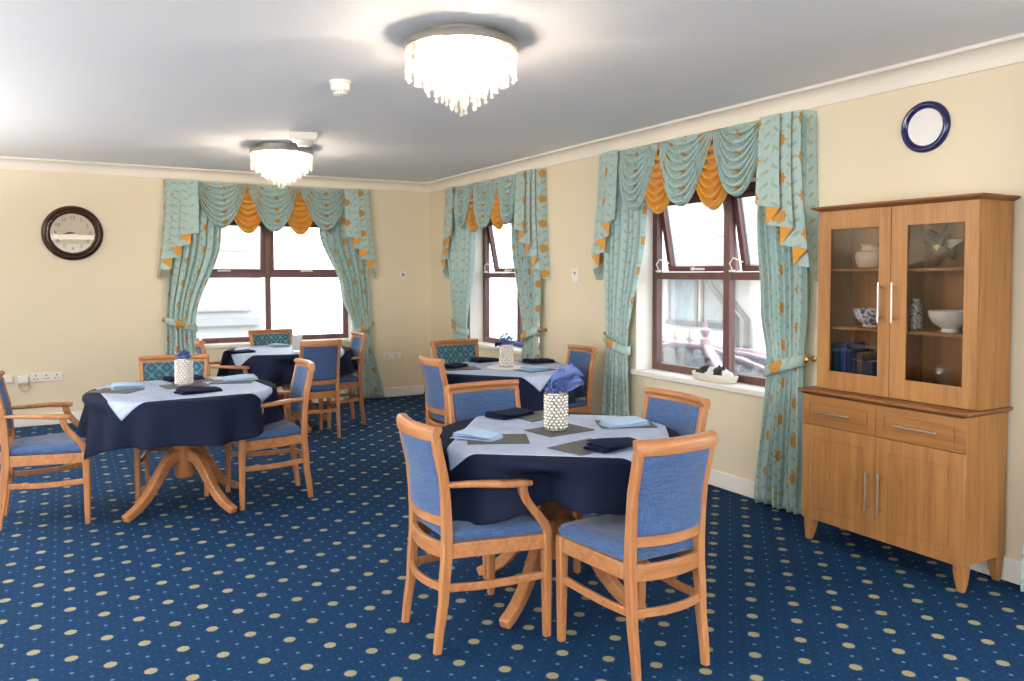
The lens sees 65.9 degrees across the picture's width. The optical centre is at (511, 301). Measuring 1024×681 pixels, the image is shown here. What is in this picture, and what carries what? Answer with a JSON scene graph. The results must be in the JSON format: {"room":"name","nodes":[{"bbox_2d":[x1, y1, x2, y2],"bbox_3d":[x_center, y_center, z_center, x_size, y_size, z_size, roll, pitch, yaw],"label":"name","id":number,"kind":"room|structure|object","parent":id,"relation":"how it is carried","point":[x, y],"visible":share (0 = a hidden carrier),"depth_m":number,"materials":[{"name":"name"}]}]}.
{"room":"care facility","nodes":[
{"label":"care facility","id":0,"kind":"room"},
{"bbox_2d":[0,169,430,414],"bbox_3d":[-4.144,-0.098,8.235,7.050,2.620,0.250,-1,2,-30],"label":"wall","id":1,"kind":"structure","parent":0,"point":[89,320],"depth_m":8.10,"materials":[{"name":"beige paint"}]},
{"bbox_2d":[18,375,29,391],"bbox_3d":[-4.776,0.809,7.734,0.106,0.166,0.051,-1,2,-30],"label":"wall socket","id":2,"kind":"object","parent":1,"relation":"attached to","point":[24,379],"visible":1,"depth_m":7.72,"materials":[{"name":"white plastic"}]},
{"bbox_2d":[30,372,62,381],"bbox_3d":[-4.619,0.748,7.841,0.274,0.085,0.016,-1,2,-30],"label":"wall socket","id":3,"kind":"object","parent":1,"relation":"attached to","point":[51,376],"visible":1,"depth_m":7.83,"materials":[{"name":"white plastic"}]},
{"bbox_2d":[41,206,102,259],"bbox_3d":[-4.394,-0.684,7.902,0.546,0.546,0.045,-1,2,-30],"label":"wall clock","id":4,"kind":"object","parent":1,"relation":"attached to","point":[68,232],"visible":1,"depth_m":7.90,"materials":[{"name":"brown wood"}]},
{"bbox_2d":[161,184,223,354],"bbox_3d":[-3.384,-0.024,8.438,0.663,2.422,0.153,-1,2,-30],"label":"curtain","id":5,"kind":"object","parent":1,"relation":"hanging from","point":[189,274],"visible":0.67,"depth_m":8.39,"materials":[{"name":"teal fabric"}]},
{"bbox_2d":[0,156,429,192],"bbox_3d":[-3.948,-1.349,8.099,6.800,0.110,0.104,-1,2,-30],"label":"trim","id":6,"kind":"structure","parent":1,"relation":"attached to","point":[13,163],"depth_m":8.46,"materials":[{"name":"paint"}]},
{"bbox_2d":[13,385,424,427],"bbox_3d":[-3.969,1.156,8.224,6.800,0.115,0.018,-1,2,-30],"label":"baseboard","id":7,"kind":"structure","parent":1,"relation":"attached to","point":[419,389],"depth_m":9.23,"materials":[{"name":"white paint"}]},
{"bbox_2d":[157,179,374,278],"bbox_3d":[-2.654,-0.775,8.809,2.380,1.043,0.183,-1,2,-30],"label":"swag valance","id":8,"kind":"object","parent":1,"relation":"attached to","point":[249,205],"visible":1,"depth_m":8.68,"materials":[{"name":"teal fabric"}]},
{"bbox_2d":[202,220,352,348],"bbox_3d":[-2.768,-0.231,9.007,1.960,1.448,0.297,-1,2,-30],"label":"window","id":9,"kind":"structure","parent":1,"relation":"in","point":[267,271],"depth_m":9.05,"materials":[{"name":"brown wood"}]},
{"bbox_2d":[319,192,384,399],"bbox_3d":[-1.909,-0.053,9.279,0.818,2.422,0.152,-1,2,-30],"label":"curtain","id":10,"kind":"object","parent":1,"relation":"hanging from","point":[351,271],"visible":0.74,"depth_m":9.31,"materials":[{"name":"teal fabric"}]},
{"bbox_2d":[383,352,401,359],"bbox_3d":[-1.460,0.665,9.639,0.233,0.084,0.016,-1,2,-30],"label":"wall socket","id":11,"kind":"object","parent":1,"relation":"attached to","point":[396,355],"visible":1,"depth_m":9.63,"materials":[{"name":"white plastic"}]},
{"bbox_2d":[0,394,1023,680],"bbox_3d":[-0.934,1.450,2.904,7.300,0.100,12.780,-1,2,-30],"label":"floor","id":12,"kind":"structure","parent":0,"point":[291,585],"depth_m":3.66,"materials":[{"name":"blue carpet"}]},
{"bbox_2d":[0,370,90,531],"bbox_3d":[-2.877,0.880,4.835,0.555,0.906,0.550,-1,2,-28],"label":"armchair","id":13,"kind":"object","parent":12,"relation":"on","point":[68,447],"visible":0.88,"depth_m":4.69,"materials":[{"name":"brown wood"}]},
{"bbox_2d":[134,354,208,501],"bbox_3d":[-2.341,0.850,5.464,0.471,0.921,0.535,-1,2,-21],"label":"dining chair","id":14,"kind":"object","parent":12,"relation":"on","point":[155,367],"visible":0.23,"depth_m":5.59,"materials":[{"name":"brown wood"}]},
{"bbox_2d":[122,446,238,522],"bbox_3d":[-2.126,0.943,5.126,1.098,0.747,1.098,1,2,27],"label":"pedestal table","id":15,"kind":"object","parent":12,"relation":"on","point":[184,459],"visible":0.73,"depth_m":5.02,"materials":[{"name":"brown wood"}]},
{"bbox_2d":[76,379,283,458],"bbox_3d":[-2.127,0.747,5.120,1.259,0.373,1.266,-1,2,-30],"label":"tablecloth","id":16,"kind":"object","parent":15,"relation":"on","point":[214,420],"visible":0.7,"depth_m":4.62,"materials":[{"name":"blue fabric"}]},
{"bbox_2d":[95,376,271,420],"bbox_3d":[-2.126,0.612,5.114,0.954,0.109,0.954,-1,2,-34],"label":"cloth","id":17,"kind":"object","parent":16,"relation":"on","point":[122,405],"visible":0.71,"depth_m":4.86,"materials":[{"name":"white fabric"}]},
{"bbox_2d":[86,388,144,393],"bbox_3d":[-2.485,0.560,4.960,0.270,0.005,0.190,0,2,5],"label":"place mat","id":18,"kind":"object","parent":17,"relation":"on","point":[103,390],"visible":1,"depth_m":4.95,"materials":[{"name":"fabric"}]},
{"bbox_2d":[109,382,144,389],"bbox_3d":[-2.469,0.537,5.064,0.214,0.034,0.138,-2,3,-40],"label":"folded napkin","id":19,"kind":"object","parent":18,"relation":"on","point":[119,385],"visible":1,"depth_m":5.04,"materials":[{"name":"blue fabric"}]},
{"bbox_2d":[159,382,209,388],"bbox_3d":[-2.153,0.551,5.195,0.270,0.005,0.190,-2,3,-38],"label":"place mat","id":20,"kind":"object","parent":17,"relation":"on","point":[168,386],"visible":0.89,"depth_m":5.17,"materials":[{"name":"fabric"}]},
{"bbox_2d":[174,350,192,385],"bbox_3d":[-2.152,0.433,5.180,0.116,0.233,0.115,-2,3,-42],"label":"vase","id":21,"kind":"object","parent":20,"relation":"on","point":[183,369],"visible":1,"depth_m":5.14,"materials":[{"name":"white ceramic"}]},
{"bbox_2d":[174,386,222,394],"bbox_3d":[-1.936,0.545,4.898,0.274,0.040,0.121,-2,3,-42],"label":"folded napkin","id":22,"kind":"object","parent":17,"relation":"on","point":[186,390],"visible":1,"depth_m":4.86,"materials":[{"name":"blue fabric"}]},
{"bbox_2d":[209,380,253,383],"bbox_3d":[-1.903,0.545,5.383,0.270,0.005,0.190,0,2,-10],"label":"place mat","id":23,"kind":"object","parent":17,"relation":"on","point":[214,381],"visible":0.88,"depth_m":5.31,"materials":[{"name":"fabric"}]},
{"bbox_2d":[222,374,258,381],"bbox_3d":[-1.870,0.524,5.441,0.234,0.034,0.116,-1,2,-22],"label":"folded napkin","id":24,"kind":"object","parent":23,"relation":"on","point":[241,377],"visible":1,"depth_m":5.43,"materials":[{"name":"blue fabric"}]},
{"bbox_2d":[195,338,249,376],"bbox_3d":[-2.623,0.794,7.286,0.555,0.906,0.550,-1,2,-26],"label":"armchair","id":25,"kind":"object","parent":12,"relation":"on","point":[199,344],"visible":0.2,"depth_m":7.05,"materials":[{"name":"brown wood"}]},
{"bbox_2d":[225,358,314,510],"bbox_3d":[-1.621,0.863,5.330,0.555,0.906,0.550,-1,2,-30],"label":"armchair","id":26,"kind":"object","parent":12,"relation":"on","point":[281,433],"visible":0.76,"depth_m":5.26,"materials":[{"name":"brown wood"}]},
{"bbox_2d":[248,328,309,416],"bbox_3d":[-2.399,0.757,8.134,0.471,0.921,0.535,-1,2,-37],"label":"dining chair","id":27,"kind":"object","parent":12,"relation":"on","point":[264,336],"visible":0.21,"depth_m":8.29,"materials":[{"name":"teal fabric"}]},
{"bbox_2d":[278,383,331,432],"bbox_3d":[-2.183,0.852,7.745,1.158,0.747,1.158,-2,3,-40],"label":"pedestal table","id":28,"kind":"object","parent":12,"relation":"on","point":[311,405],"visible":0.17,"depth_m":7.86,"materials":[{"name":"brown wood"}]},
{"bbox_2d":[217,344,357,383],"bbox_3d":[-2.193,0.601,7.762,1.371,0.266,1.309,-1,2,-30],"label":"tablecloth","id":29,"kind":"object","parent":28,"relation":"on","point":[272,368],"visible":0.52,"depth_m":7.17,"materials":[{"name":"blue fabric"}]},
{"bbox_2d":[231,345,343,365],"bbox_3d":[-2.183,0.530,7.734,1.024,0.128,1.024,-1,2,-16],"label":"cloth","id":30,"kind":"object","parent":29,"relation":"on","point":[239,359],"visible":0.43,"depth_m":7.40,"materials":[{"name":"white fabric"}]},
{"bbox_2d":[292,336,301,351],"bbox_3d":[-2.036,0.396,7.490,0.100,0.155,0.060,-1,2,-15],"label":"holder","id":31,"kind":"object","parent":30,"relation":"on","point":[296,340],"visible":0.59,"depth_m":7.49,"materials":[{"name":"white glass"}]},
{"bbox_2d":[283,339,341,437],"bbox_3d":[-1.829,0.793,7.313,0.450,0.906,0.535,-1,2,-30],"label":"dining chair","id":32,"kind":"object","parent":12,"relation":"on","point":[325,354],"visible":0.8,"depth_m":7.15,"materials":[{"name":"blue fabric"}]},
{"bbox_2d":[308,332,366,429],"bbox_3d":[-1.746,0.772,7.911,0.555,0.906,0.550,-1,2,-30],"label":"armchair","id":33,"kind":"object","parent":12,"relation":"on","point":[358,339],"visible":0.63,"depth_m":7.84,"materials":[{"name":"brown wood"}]},
{"bbox_2d":[419,355,448,427],"bbox_3d":[-0.392,0.846,5.795,0.535,0.906,0.450,-1,2,-30],"label":"dining chair","id":34,"kind":"object","parent":12,"relation":"on","point":[433,371],"visible":0.46,"depth_m":5.62,"materials":[{"name":"blue fabric"}]},
{"bbox_2d":[430,338,478,363],"bbox_3d":[-0.383,0.803,6.821,0.471,0.921,0.535,-1,2,-34],"label":"dining chair","id":35,"kind":"object","parent":12,"relation":"on","point":[453,350],"visible":0.18,"depth_m":6.99,"materials":[{"name":"teal fabric"}]},
{"bbox_2d":[396,413,552,655],"bbox_3d":[-0.189,0.932,3.351,0.555,0.906,0.550,-1,2,-30],"label":"armchair","id":36,"kind":"object","parent":12,"relation":"on","point":[429,497],"visible":0.92,"depth_m":3.18,"materials":[{"name":"brown wood"}]},
{"bbox_2d":[444,379,540,579],"bbox_3d":[-0.054,0.903,4.179,0.470,0.906,0.535,-1,2,-30],"label":"dining chair","id":37,"kind":"object","parent":12,"relation":"on","point":[468,400],"visible":0.17,"depth_m":4.34,"materials":[{"name":"blue fabric"}]},
{"bbox_2d":[477,501,645,628],"bbox_3d":[0.208,0.994,3.683,1.098,0.747,1.098,1,2,33],"label":"pedestal table","id":38,"kind":"object","parent":12,"relation":"on","point":[556,514],"visible":0.25,"depth_m":3.51,"materials":[{"name":"brown wood"}]},
{"bbox_2d":[440,412,680,524],"bbox_3d":[0.228,0.753,3.698,1.216,0.286,1.245,0,2,8],"label":"tablecloth","id":39,"kind":"object","parent":38,"relation":"on","point":[588,485],"visible":0.37,"depth_m":3.17,"materials":[{"name":"blue fabric"}]},
{"bbox_2d":[447,414,668,470],"bbox_3d":[0.244,0.676,3.669,0.954,0.136,0.954,0,2,7],"label":"cloth","id":40,"kind":"object","parent":39,"relation":"on","point":[458,450],"visible":0.58,"depth_m":3.58,"materials":[{"name":"white fabric"}]},
{"bbox_2d":[467,434,529,443],"bbox_3d":[-0.064,0.610,3.509,0.270,0.005,0.190,0,2,-4],"label":"place mat","id":41,"kind":"object","parent":40,"relation":"on","point":[507,438],"visible":0.74,"depth_m":3.46,"materials":[{"name":"fabric"}]},
{"bbox_2d":[450,427,502,441],"bbox_3d":[-0.152,0.591,3.529,0.214,0.034,0.138,1,2,22],"label":"folded napkin","id":42,"kind":"object","parent":41,"relation":"on","point":[469,433],"visible":1,"depth_m":3.50,"materials":[{"name":"blue fabric"}]},
{"bbox_2d":[515,410,569,421],"bbox_3d":[0.138,0.590,4.084,0.270,0.005,0.190,-2,3,-42],"label":"place mat","id":43,"kind":"object","parent":40,"relation":"on","point":[539,415],"visible":0.46,"depth_m":4.02,"materials":[{"name":"fabric"}]},
{"bbox_2d":[485,407,535,419],"bbox_3d":[-0.004,0.575,4.070,0.258,0.028,0.132,-2,3,-44],"label":"folded napkin","id":44,"kind":"object","parent":43,"relation":"on","point":[516,412],"visible":1,"depth_m":4.04,"materials":[{"name":"blue fabric"}]},
{"bbox_2d":[525,423,593,436],"bbox_3d":[0.223,0.603,3.712,0.270,0.005,0.190,-2,3,-38],"label":"place mat","id":45,"kind":"object","parent":40,"relation":"on","point":[572,428],"visible":0.74,"depth_m":3.69,"materials":[{"name":"fabric"}]},
{"bbox_2d":[543,363,583,431],"bbox_3d":[0.238,0.445,3.713,0.188,0.311,0.131,-1,2,-32],"label":"vase","id":46,"kind":"object","parent":45,"relation":"on","point":[555,413],"visible":1,"depth_m":3.67,"materials":[{"name":"white ceramic"}]},
{"bbox_2d":[547,438,596,455],"bbox_3d":[0.312,0.616,3.355,0.270,0.005,0.190,-2,3,-44],"label":"place mat","id":47,"kind":"object","parent":40,"relation":"on","point":[576,447],"visible":0.7,"depth_m":3.32,"materials":[{"name":"fabric"}]},
{"bbox_2d":[583,437,636,452],"bbox_3d":[0.437,0.595,3.328,0.274,0.040,0.121,-2,3,-42],"label":"folded napkin","id":48,"kind":"object","parent":47,"relation":"on","point":[604,445],"visible":0.84,"depth_m":3.28,"materials":[{"name":"blue fabric"}]},
{"bbox_2d":[594,419,656,428],"bbox_3d":[0.553,0.598,3.860,0.270,0.005,0.190,0,2,-5],"label":"place mat","id":49,"kind":"object","parent":40,"relation":"on","point":[651,425],"visible":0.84,"depth_m":3.78,"materials":[{"name":"fabric"}]},
{"bbox_2d":[599,416,649,427],"bbox_3d":[0.547,0.581,3.815,0.234,0.034,0.116,-1,2,-16],"label":"folded napkin","id":50,"kind":"object","parent":49,"relation":"on","point":[624,421],"visible":1,"depth_m":3.80,"materials":[{"name":"blue fabric"}]},
{"bbox_2d":[533,344,597,413],"bbox_3d":[0.394,0.824,6.449,0.535,0.906,0.450,-1,2,-30],"label":"dining chair","id":51,"kind":"object","parent":12,"relation":"on","point":[582,357],"visible":0.37,"depth_m":6.40,"materials":[{"name":"brown wood"}]},
{"bbox_2d":[556,430,717,680],"bbox_3d":[0.496,0.940,3.114,0.450,0.906,0.535,-1,2,-30],"label":"dining chair","id":52,"kind":"object","parent":12,"relation":"on","point":[666,501],"visible":1,"depth_m":2.94,"materials":[{"name":"blue fabric"}]},
{"bbox_2d":[573,387,710,572],"bbox_3d":[0.636,0.913,3.884,0.535,0.906,0.470,-1,2,-30],"label":"dining chair","id":53,"kind":"object","parent":12,"relation":"on","point":[683,413],"visible":0.27,"depth_m":3.96,"materials":[{"name":"blue fabric"}]},
{"bbox_2d":[797,193,1020,592],"bbox_3d":[2.013,0.420,4.125,0.396,1.872,0.978,-1,2,-30],"label":"display cabinet","id":54,"kind":"object","parent":12,"relation":"on","point":[911,455],"visible":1,"depth_m":4.00,"materials":[{"name":"brown wood"}]},
{"bbox_2d":[833,343,838,370],"bbox_3d":[1.891,0.352,4.497,0.153,0.230,0.034,-1,2,-30],"label":"book","id":55,"kind":"object","parent":54,"relation":"in","point":[835,345],"visible":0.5,"depth_m":4.46,"materials":[{"name":"teal paper"}]},
{"bbox_2d":[838,342,864,371],"bbox_3d":[1.917,0.351,4.460,0.164,0.235,0.050,-1,2,-30],"label":"book","id":56,"kind":"object","parent":54,"relation":"in","point":[842,357],"visible":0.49,"depth_m":4.42,"materials":[{"name":"blue paper"}]},
{"bbox_2d":[831,324,877,331],"bbox_3d":[1.967,0.147,4.333,0.230,0.016,0.423,-1,2,-30],"label":"shelf","id":57,"kind":"object","parent":54,"relation":"attached to","point":[834,327],"depth_m":4.37,"materials":[{"name":"brown wood"}]},
{"bbox_2d":[832,268,878,270],"bbox_3d":[1.967,-0.173,4.322,0.230,0.016,0.423,-1,2,-30],"label":"shelf","id":58,"kind":"object","parent":54,"relation":"attached to","point":[833,269],"depth_m":4.28,"materials":[{"name":"brown wood"}]},
{"bbox_2d":[846,348,868,372],"bbox_3d":[1.935,0.367,4.421,0.153,0.205,0.030,-1,2,-30],"label":"book","id":59,"kind":"object","parent":54,"relation":"in","point":[849,351],"visible":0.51,"depth_m":4.38,"materials":[{"name":"blue paper"}]},
{"bbox_2d":[852,349,873,372],"bbox_3d":[1.950,0.370,4.393,0.154,0.200,0.028,-1,2,-30],"label":"book","id":60,"kind":"object","parent":54,"relation":"in","point":[854,353],"visible":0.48,"depth_m":4.35,"materials":[{"name":"blue paper"}]},
{"bbox_2d":[853,308,877,326],"bbox_3d":[1.954,0.089,4.313,0.170,0.100,0.170,-1,2,-30],"label":"bowl","id":61,"kind":"object","parent":54,"relation":"on","point":[867,316],"visible":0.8,"depth_m":4.27,"materials":[{"name":"ceramic"}]},
{"bbox_2d":[856,351,876,373],"bbox_3d":[1.962,0.374,4.361,0.144,0.195,0.034,-1,2,-30],"label":"book","id":62,"kind":"object","parent":54,"relation":"in","point":[866,355],"visible":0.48,"depth_m":4.33,"materials":[{"name":"paper"}]},
{"bbox_2d":[855,244,878,267],"bbox_3d":[1.958,-0.247,4.315,0.156,0.131,0.156,-1,2,-30],"label":"ceramic pot","id":63,"kind":"object","parent":54,"relation":"on","point":[868,257],"visible":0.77,"depth_m":4.27,"materials":[{"name":"beige ceramic"}]},
{"bbox_2d":[862,360,876,375],"bbox_3d":[1.988,0.398,4.318,0.143,0.150,0.060,-1,2,-30],"label":"book","id":64,"kind":"object","parent":54,"relation":"in","point":[869,367],"visible":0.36,"depth_m":4.27,"materials":[{"name":"blue paper"}]},
{"bbox_2d":[797,386,1012,418],"bbox_3d":[2.015,0.512,4.138,0.382,0.028,0.964,-1,2,-30],"label":"countertop","id":65,"kind":"structure","parent":54,"relation":"on","point":[884,401],"depth_m":3.93,"materials":[{"name":"brown wood"}]},
{"bbox_2d":[909,298,922,330],"bbox_3d":[2.075,0.066,4.059,0.061,0.164,0.061,-1,2,-30],"label":"vase","id":66,"kind":"object","parent":54,"relation":"on","point":[916,311],"visible":1,"depth_m":4.04,"materials":[{"name":"grey ceramic"}]},
{"bbox_2d":[907,329,962,337],"bbox_3d":[2.185,0.160,3.950,0.230,0.016,0.423,-1,2,-30],"label":"shelf","id":67,"kind":"object","parent":54,"relation":"attached to","point":[924,332],"depth_m":3.97,"materials":[{"name":"brown wood"}]},
{"bbox_2d":[909,268,963,270],"bbox_3d":[2.185,-0.160,3.939,0.230,0.016,0.423,-1,2,-30],"label":"shelf","id":68,"kind":"object","parent":54,"relation":"attached to","point":[910,269],"depth_m":3.88,"materials":[{"name":"brown wood"}]},
{"bbox_2d":[921,223,963,266],"bbox_3d":[2.152,-0.283,3.961,0.182,0.228,0.189,1,2,15],"label":"star ornament","id":69,"kind":"object","parent":54,"relation":"on","point":[942,245],"visible":0.98,"depth_m":3.94,"materials":[{"name":"silver metal"}]},
{"bbox_2d":[928,310,962,332],"bbox_3d":[2.177,0.099,3.922,0.200,0.108,0.200,-1,2,-30],"label":"bowl","id":70,"kind":"object","parent":54,"relation":"on","point":[950,321],"visible":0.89,"depth_m":3.87,"materials":[{"name":"white ceramic"}]},
{"bbox_3d":[-0.050,0.906,6.204,1.098,0.747,1.098,1,2,30],"label":"pedestal table","id":71,"kind":"object","parent":12,"relation":"on","visible":0},
{"bbox_2d":[423,362,585,410],"bbox_3d":[-0.056,0.651,6.190,1.312,0.256,1.289,-1,2,-30],"label":"tablecloth","id":72,"kind":"object","parent":71,"relation":"on","point":[531,398],"visible":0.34,"depth_m":5.64,"materials":[{"name":"blue fabric"}]},
{"bbox_2d":[445,361,568,391],"bbox_3d":[-0.050,0.574,6.193,0.954,0.109,0.954,1,2,20],"label":"cloth","id":73,"kind":"object","parent":72,"relation":"on","point":[538,380],"visible":0.65,"depth_m":5.90,"materials":[{"name":"white fabric"}]},
{"bbox_2d":[469,357,498,362],"bbox_3d":[-0.216,0.484,6.625,0.274,0.040,0.121,-2,3,-40],"label":"folded napkin","id":74,"kind":"object","parent":73,"relation":"on","point":[474,359],"visible":0.98,"depth_m":6.59,"materials":[{"name":"blue fabric"}]},
{"bbox_2d":[487,365,521,369],"bbox_3d":[-0.045,0.516,6.222,0.310,0.004,0.310,-1,2,-30],"label":"doily","id":75,"kind":"object","parent":73,"relation":"on","point":[492,366],"visible":0.63,"depth_m":6.18,"materials":[{"name":"white fabric"}]},
{"bbox_2d":[495,332,522,366],"bbox_3d":[-0.026,0.375,6.216,0.211,0.277,0.124,1,2,17],"label":"vase","id":76,"kind":"object","parent":75,"relation":"on","point":[506,348],"visible":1,"depth_m":6.19,"materials":[{"name":"white ceramic"}]},
{"bbox_2d":[514,368,555,372],"bbox_3d":[0.175,0.522,6.037,0.270,0.005,0.190,-2,3,-45],"label":"place mat","id":77,"kind":"object","parent":73,"relation":"on","point":[548,368],"visible":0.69,"depth_m":5.97,"materials":[{"name":"fabric"}]},
{"bbox_2d":[520,365,548,371],"bbox_3d":[0.171,0.504,6.004,0.214,0.034,0.138,-2,3,-45],"label":"folded napkin","id":78,"kind":"object","parent":77,"relation":"on","point":[531,368],"visible":1,"depth_m":5.98,"materials":[{"name":"blue fabric"}]},
{"bbox_2d":[519,361,557,364],"bbox_3d":[0.219,0.504,6.545,0.270,0.005,0.190,-2,3,-40],"label":"place mat","id":79,"kind":"object","parent":73,"relation":"on","point":[554,361],"visible":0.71,"depth_m":6.45,"materials":[{"name":"fabric"}]},
{"bbox_2d":[522,358,553,362],"bbox_3d":[0.225,0.489,6.535,0.258,0.028,0.132,-1,2,-20],"label":"folded napkin","id":80,"kind":"object","parent":79,"relation":"on","point":[539,360],"visible":1,"depth_m":6.51,"materials":[{"name":"blue fabric"}]},
{"bbox_2d":[0,0,1023,181],"bbox_3d":[-0.934,-1.269,2.809,7.300,0.100,12.780,-1,2,-30],"label":"ceiling","id":81,"kind":"structure","parent":0,"point":[201,84],"depth_m":4.27,"materials":[{"name":"paint"}]},
{"bbox_2d":[249,143,312,169],"bbox_3d":[-2.027,-1.179,6.956,0.540,0.370,0.540,-2,3,-42],"label":"crystal chandelier","id":82,"kind":"object","parent":81,"relation":"hanging from","point":[281,151],"visible":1,"depth_m":6.84,"materials":[{"name":"glass"}]},
{"bbox_2d":[289,131,318,146],"bbox_3d":[-1.656,-1.288,6.301,0.218,0.106,0.148,0,2,-10],"label":"emergency light","id":83,"kind":"object","parent":81,"relation":"attached to","point":[302,139],"visible":1,"depth_m":6.24,"materials":[{"name":"white plastic"}]},
{"bbox_2d":[329,79,350,96],"bbox_3d":[-1.000,-1.240,4.604,0.124,0.083,0.124,-1,2,-30],"label":"smoke detector","id":84,"kind":"object","parent":81,"relation":"attached to","point":[339,87],"visible":1,"depth_m":4.56,"materials":[{"name":"white plastic"}]},
{"bbox_2d":[404,23,517,83],"bbox_3d":[-0.241,-1.067,3.741,0.540,0.370,0.540,-2,3,-42],"label":"crystal chandelier","id":85,"kind":"object","parent":81,"relation":"hanging from","point":[455,45],"visible":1,"depth_m":3.63,"materials":[{"name":"glass"}]},
{"bbox_2d":[430,62,1023,560],"bbox_3d":[2.129,0.029,4.600,0.250,2.620,12.780,-1,2,-30],"label":"wall","id":86,"kind":"structure","parent":0,"point":[863,156],"depth_m":4.60,"materials":[{"name":"beige paint"}]},
{"bbox_2d":[448,187,475,338],"bbox_3d":[-0.556,-0.040,8.906,0.149,2.422,0.659,-1,2,-30],"label":"curtain","id":87,"kind":"object","parent":86,"relation":"hanging from","point":[462,242],"visible":0.56,"depth_m":8.85,"materials":[{"name":"teal fabric"}]},
{"bbox_2d":[441,169,550,279],"bbox_3d":[-0.259,-0.758,8.325,0.183,1.043,2.200,-1,2,-30],"label":"swag valance","id":88,"kind":"object","parent":86,"relation":"attached to","point":[524,199],"visible":1,"depth_m":7.77,"materials":[{"name":"teal fabric"}]},
{"bbox_2d":[470,218,540,357],"bbox_3d":[0.027,-0.207,8.340,0.365,1.448,1.580,-1,2,-30],"label":"window","id":89,"kind":"structure","parent":86,"relation":"in","point":[494,301],"depth_m":8.87,"materials":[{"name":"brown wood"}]},
{"bbox_2d":[508,174,546,360],"bbox_3d":[0.123,0.003,7.681,0.141,2.422,0.547,-1,2,-35],"label":"curtain","id":90,"kind":"object","parent":86,"relation":"hanging from","point":[528,280],"visible":0.51,"depth_m":7.62,"materials":[{"name":"teal fabric"}]},
{"bbox_2d":[602,153,646,415],"bbox_3d":[0.915,0.050,6.326,0.153,2.422,0.617,-1,2,-30],"label":"curtain","id":91,"kind":"object","parent":86,"relation":"hanging from","point":[623,254],"visible":0.73,"depth_m":6.34,"materials":[{"name":"teal fabric"}]},
{"bbox_2d":[630,177,765,396],"bbox_3d":[1.537,-0.115,5.691,0.365,1.448,1.730,-1,2,-30],"label":"window","id":92,"kind":"structure","parent":86,"relation":"in","point":[689,316],"depth_m":6.02,"materials":[{"name":"brown wood"}]},
{"bbox_2d":[692,370,737,383],"bbox_3d":[1.457,0.543,5.686,0.171,0.056,0.433,-1,2,-30],"label":"basket","id":93,"kind":"object","parent":92,"relation":"on","point":[700,376],"visible":0.79,"depth_m":5.58,"materials":[{"name":"white wicker"}]},
{"bbox_2d":[695,365,733,375],"bbox_3d":[1.456,0.498,5.673,0.128,0.106,0.321,-1,2,-30],"label":"cat","id":94,"kind":"object","parent":93,"relation":"in","point":[706,369],"visible":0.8,"depth_m":5.63},
{"bbox_2d":[592,110,818,281],"bbox_3d":[1.251,-0.666,5.676,0.183,1.043,2.250,-1,2,-30],"label":"swag valance","id":95,"kind":"object","parent":86,"relation":"attached to","point":[717,163],"visible":1,"depth_m":5.19,"materials":[{"name":"teal fabric"}]},
{"bbox_2d":[426,32,1023,192],"bbox_3d":[1.975,-1.222,4.469,0.104,0.110,12.280,-1,2,-30],"label":"trim","id":96,"kind":"structure","parent":86,"relation":"attached to","point":[1008,50],"depth_m":4.89,"materials":[{"name":"paint"}]},
{"bbox_2d":[753,117,815,514],"bbox_3d":[1.670,0.098,4.973,0.140,2.422,0.477,-1,2,-35],"label":"curtain","id":97,"kind":"object","parent":86,"relation":"hanging from","point":[784,287],"visible":0.8,"depth_m":4.95,"materials":[{"name":"teal fabric"}]},
{"bbox_2d":[708,469,1020,584],"bbox_3d":[2.017,1.284,4.570,0.018,0.115,12.262,-1,2,-30],"label":"baseboard","id":98,"kind":"structure","parent":86,"relation":"attached to","point":[1011,571],"depth_m":5.29,"materials":[{"name":"white paint"}]},
{"bbox_2d":[901,101,950,152],"bbox_3d":[2.186,-0.926,4.187,0.026,0.270,0.270,-1,2,-30],"label":"wall plaque","id":99,"kind":"object","parent":86,"relation":"attached to","point":[926,125],"visible":1,"depth_m":4.18,"materials":[{"name":"ceramic"}]},
{"bbox_2d":[1020,537,1023,591],"bbox_3d":[2.543,0.151,3.440,0.140,2.422,0.572,-1,2,-25],"label":"curtain","id":100,"kind":"object","parent":86,"relation":"hanging from","point":[1022,560],"visible":1,"depth_m":3.69,"materials":[{"name":"teal fabric"}]},
{"label":"outside","id":101,"kind":"structure","parent":0,"visible":0},
{"bbox_3d":[-0.606,3.758,11.302,50.000,0.100,60.000,-1,2,-30],"label":"ground","id":102,"kind":"structure","parent":101,"visible":0},
{"bbox_2d":[196,225,261,338],"bbox_3d":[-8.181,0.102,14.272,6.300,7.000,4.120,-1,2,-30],"label":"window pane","id":103,"kind":"structure","parent":102,"relation":"on","point":[227,307],"depth_m":13.87,"materials":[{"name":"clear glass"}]},
{"bbox_2d":[510,196,765,350],"bbox_3d":[5.272,-0.176,12.212,4.950,7.700,12.800,-1,2,-30],"label":"house","id":104,"kind":"structure","parent":102,"relation":"on","point":[758,342],"depth_m":11.30,"materials":[{"name":"grey tile"}]},
{"bbox_2d":[753,350,765,376],"bbox_3d":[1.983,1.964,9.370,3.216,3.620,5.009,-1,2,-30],"label":"car","id":105,"kind":"object","parent":102,"relation":"on","point":[759,356],"visible":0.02,"depth_m":8.27,"materials":[{"name":"metal"}]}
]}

